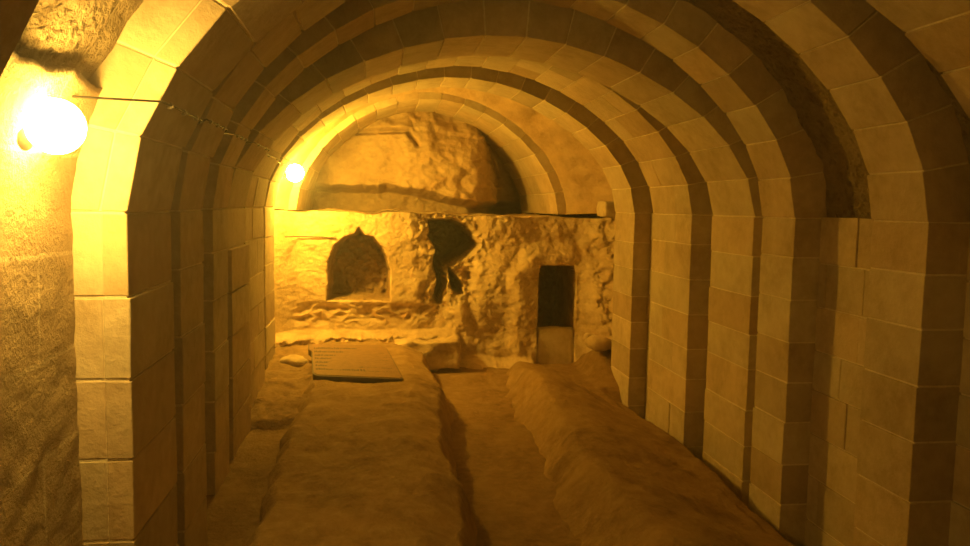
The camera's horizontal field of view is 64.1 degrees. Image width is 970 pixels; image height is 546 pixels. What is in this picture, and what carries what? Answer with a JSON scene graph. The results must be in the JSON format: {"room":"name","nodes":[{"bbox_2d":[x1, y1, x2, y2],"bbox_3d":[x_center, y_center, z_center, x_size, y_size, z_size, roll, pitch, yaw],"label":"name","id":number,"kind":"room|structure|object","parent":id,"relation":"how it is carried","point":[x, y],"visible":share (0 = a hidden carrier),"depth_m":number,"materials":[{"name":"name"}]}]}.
{"room":"underground catacomb","nodes":[
{"label":"underground catacomb","id":0,"kind":"room"},
{"bbox_2d":[0,51,102,545],"bbox_3d":[-0.621,0.713,-0.514,0.134,1.887,4.790,0,5,-7],"label":"wall","id":1,"kind":"structure","parent":0,"point":[41,490],"depth_m":1.54,"materials":[{"name":"beige stone"}]},
{"bbox_2d":[17,98,86,153],"bbox_3d":[-0.821,-0.276,1.454,0.131,0.104,0.104,0,5,-8],"label":"wall lamp","id":2,"kind":"object","parent":1,"relation":"attached to","point":[52,125],"visible":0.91,"depth_m":1.42,"materials":[{"name":"glass"}]},
{"bbox_2d":[312,111,535,214],"bbox_3d":[-0.441,-1.132,7.641,2.992,1.152,1.466,-1,5,-25],"label":"wall","id":3,"kind":"structure","parent":0,"point":[416,161],"depth_m":7.07,"materials":[{"name":"beige stone"}]},
{"bbox_2d":[274,86,612,213],"bbox_3d":[-0.301,-1.027,6.027,2.919,1.114,0.531,0,5,-8],"label":"wall","id":4,"kind":"structure","parent":0,"point":[583,181],"depth_m":6.19,"materials":[{"name":"beige stone"}]},
{"bbox_2d":[283,164,303,181],"bbox_3d":[-1.508,-0.738,5.693,0.344,0.130,0.130,0,5,-8],"label":"wall lamp","id":5,"kind":"object","parent":4,"relation":"attached to","point":[294,172],"visible":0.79,"depth_m":5.66,"materials":[{"name":"glass"}]},
{"bbox_2d":[274,210,614,368],"bbox_3d":[-0.345,0.240,6.511,2.952,1.494,1.556,0,5,-8],"label":"wall","id":6,"kind":"structure","parent":0,"point":[488,281],"depth_m":6.37,"materials":[{"name":"beige stone"}]},
{"bbox_2d":[285,236,335,238],"bbox_3d":[-1.395,-0.284,6.124,0.416,0.021,0.127,-2,6,-31],"label":"wire","id":7,"kind":"object","parent":6,"relation":"attached to","point":[285,236],"visible":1,"depth_m":6.14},
{"bbox_2d":[281,208,603,218],"bbox_3d":[-0.419,-0.549,7.088,2.700,0.065,1.710,0,5,-8],"label":"trim","id":8,"kind":"structure","parent":6,"relation":"on","point":[523,215],"depth_m":6.77,"materials":[{"name":"beige stone"}]},
{"bbox_2d":[288,92,566,214],"bbox_3d":[-0.551,-1.058,7.053,2.297,0.993,1.658,0,5,-8],"label":"arch","id":9,"kind":"object","parent":8,"relation":"on","point":[536,181],"visible":0.81,"depth_m":6.52,"materials":[{"name":"stone"}]},
{"bbox_2d":[536,326,573,363],"bbox_3d":[0.585,0.665,6.533,0.317,0.425,0.121,0,5,-8],"label":"slab","id":10,"kind":"object","parent":6,"relation":"on","point":[554,343],"visible":0.64,"depth_m":6.47,"materials":[{"name":"stone"}]},
{"bbox_2d":[596,201,615,217],"bbox_3d":[0.978,-0.502,6.089,0.144,0.134,0.254,0,5,-8],"label":"stone block","id":11,"kind":"object","parent":6,"relation":"on","point":[606,209],"visible":0.74,"depth_m":5.97,"materials":[{"name":"beige stone"}]},
{"bbox_2d":[206,345,767,545],"bbox_3d":[0.132,1.054,2.983,2.952,0.522,11.430,0,5,-8],"label":"floor","id":12,"kind":"structure","parent":0,"point":[500,465],"depth_m":4.01,"materials":[{"name":"brown stone"}]},
{"bbox_2d":[0,0,38,76],"bbox_3d":[0.535,0.264,1.061,2.880,2.785,0.394,0,5,-8],"label":"stone arch","id":13,"kind":"object","parent":12,"relation":"on","point":[15,15],"visible":1,"depth_m":1.02,"materials":[{"name":"stone"}]},
{"bbox_2d":[245,339,476,545],"bbox_3d":[-0.267,1.164,1.844,1.067,0.524,8.918,0,5,-8],"label":"stone walkway","id":14,"kind":"object","parent":12,"relation":"on","point":[358,464],"visible":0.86,"depth_m":3.17,"materials":[{"name":"beige stone"}]},
{"bbox_2d":[280,354,307,366],"bbox_3d":[-1.333,0.624,5.382,0.216,0.112,0.163,0,5,-8],"label":"stone","id":15,"kind":"object","parent":14,"relation":"on","point":[295,360],"visible":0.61,"depth_m":5.33,"materials":[{"name":"beige stone"}]},
{"bbox_2d":[308,344,403,382],"bbox_3d":[-0.879,0.624,5.118,0.536,0.175,0.908,0,5,-16],"label":"information panel","id":16,"kind":"object","parent":14,"relation":"on","point":[332,362],"visible":0.98,"depth_m":5.01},
{"bbox_2d":[394,335,460,371],"bbox_3d":[-0.458,0.638,6.149,0.567,0.262,0.343,0,5,-8],"label":"stone block","id":17,"kind":"object","parent":12,"relation":"on","point":[439,353],"visible":0.72,"depth_m":6.04,"materials":[{"name":"beige stone"}]},
{"bbox_2d":[262,65,652,418],"bbox_3d":[-0.234,-0.115,5.513,2.934,2.850,0.446,0,5,-8],"label":"stone arch","id":18,"kind":"object","parent":12,"relation":"on","point":[631,194],"visible":0.59,"depth_m":5.45,"materials":[{"name":"stone"}]},
{"bbox_2d":[71,95,288,166],"bbox_3d":[-1.087,-0.548,3.575,0.190,0.097,4.259,0,5,-9],"label":"cable","id":19,"kind":"object","parent":18,"relation":"attached to","point":[73,96],"visible":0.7,"depth_m":1.71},
{"bbox_2d":[244,55,712,459],"bbox_3d":[-0.090,-0.046,4.633,2.903,2.860,0.644,0,5,-8],"label":"stone arch","id":20,"kind":"object","parent":12,"relation":"on","point":[680,198],"visible":0.45,"depth_m":4.59,"materials":[{"name":"stone"}]},
{"bbox_2d":[225,0,763,506],"bbox_3d":[0.044,0.069,3.898,2.916,2.778,0.489,0,5,-8],"label":"stone arch","id":21,"kind":"object","parent":12,"relation":"on","point":[568,39],"visible":0.6,"depth_m":3.77,"materials":[{"name":"stone"}]},
{"bbox_2d":[201,0,826,545],"bbox_3d":[0.114,0.050,3.357,2.844,2.898,0.291,0,5,-8],"label":"stone arch","id":22,"kind":"object","parent":12,"relation":"on","point":[788,168],"visible":0.66,"depth_m":3.34,"materials":[{"name":"stone"}]},
{"bbox_2d":[71,0,969,545],"bbox_3d":[0.402,0.156,2.124,2.912,2.775,0.383,0,5,-8],"label":"stone arch","id":23,"kind":"object","parent":12,"relation":"on","point":[177,52],"visible":0.88,"depth_m":1.79,"materials":[{"name":"stone"}]},
{"bbox_2d":[169,0,969,545],"bbox_3d":[0.266,0.135,2.572,2.783,2.895,0.297,0,5,-8],"label":"stone arch","id":24,"kind":"object","parent":12,"relation":"on","point":[907,131],"visible":0.73,"depth_m":2.59,"materials":[{"name":"stone"}]},
{"bbox_2d":[582,333,594,340],"bbox_3d":[0.864,0.531,6.328,0.153,0.084,0.124,0,5,-8],"label":"stone","id":25,"kind":"object","parent":12,"relation":"on","point":[586,335],"visible":0.39,"depth_m":6.29,"materials":[{"name":"beige stone"}]},
{"bbox_2d":[584,335,611,350],"bbox_3d":[0.907,0.548,6.078,0.243,0.130,0.189,0,5,-8],"label":"stone","id":26,"kind":"object","parent":12,"relation":"on","point":[594,342],"visible":0.91,"depth_m":6.01,"materials":[{"name":"beige stone"}]},
{"bbox_2d":[505,361,795,545],"bbox_3d":[0.961,1.211,1.878,0.998,0.466,8.641,0,5,-8],"label":"rock ledge","id":27,"kind":"object","parent":12,"relation":"on","point":[621,479],"visible":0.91,"depth_m":3.64,"materials":[{"name":"beige stone"}]},
{"bbox_2d":[14,0,969,218],"bbox_3d":[0.366,-0.666,1.834,3.072,1.081,9.496,0,5,-8],"label":"ceiling","id":28,"kind":"structure","parent":0,"point":[80,35],"depth_m":3.07,"materials":[{"name":"stone"}]},
{"bbox_2d":[604,213,969,545],"bbox_3d":[1.792,0.740,2.132,0.309,1.737,9.363,0,5,-8],"label":"wall","id":29,"kind":"structure","parent":0,"point":[845,243],"depth_m":3.21,"materials":[{"name":"stone"}]}
]}

